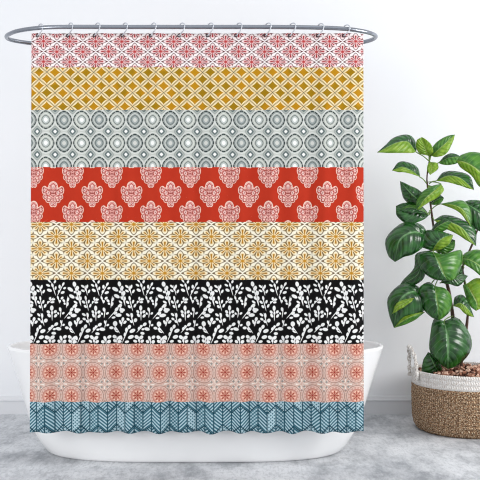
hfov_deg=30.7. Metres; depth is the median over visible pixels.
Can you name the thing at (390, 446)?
floor
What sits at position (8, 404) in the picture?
baseboard
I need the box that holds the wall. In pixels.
[0,0,479,395]
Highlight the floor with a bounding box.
[0,414,479,479]
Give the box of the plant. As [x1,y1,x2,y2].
[377,134,479,373]
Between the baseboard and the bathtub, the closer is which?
the bathtub
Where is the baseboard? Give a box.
[0,396,411,414]
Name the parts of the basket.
handle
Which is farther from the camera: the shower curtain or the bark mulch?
the bark mulch
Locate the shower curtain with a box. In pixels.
[30,33,363,434]
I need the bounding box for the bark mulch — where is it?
[418,363,479,376]
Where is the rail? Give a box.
[4,25,377,44]
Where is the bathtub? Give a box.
[7,340,382,462]
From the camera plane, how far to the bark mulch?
4.77 m
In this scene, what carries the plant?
on the bark mulch
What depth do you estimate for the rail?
4.00 m
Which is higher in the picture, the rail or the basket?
the rail
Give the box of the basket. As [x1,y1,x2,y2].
[407,345,479,438]
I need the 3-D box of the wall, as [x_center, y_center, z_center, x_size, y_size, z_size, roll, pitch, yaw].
[0.000,-0.655,5.325,10.000,3.400,0.150,0,0,0]

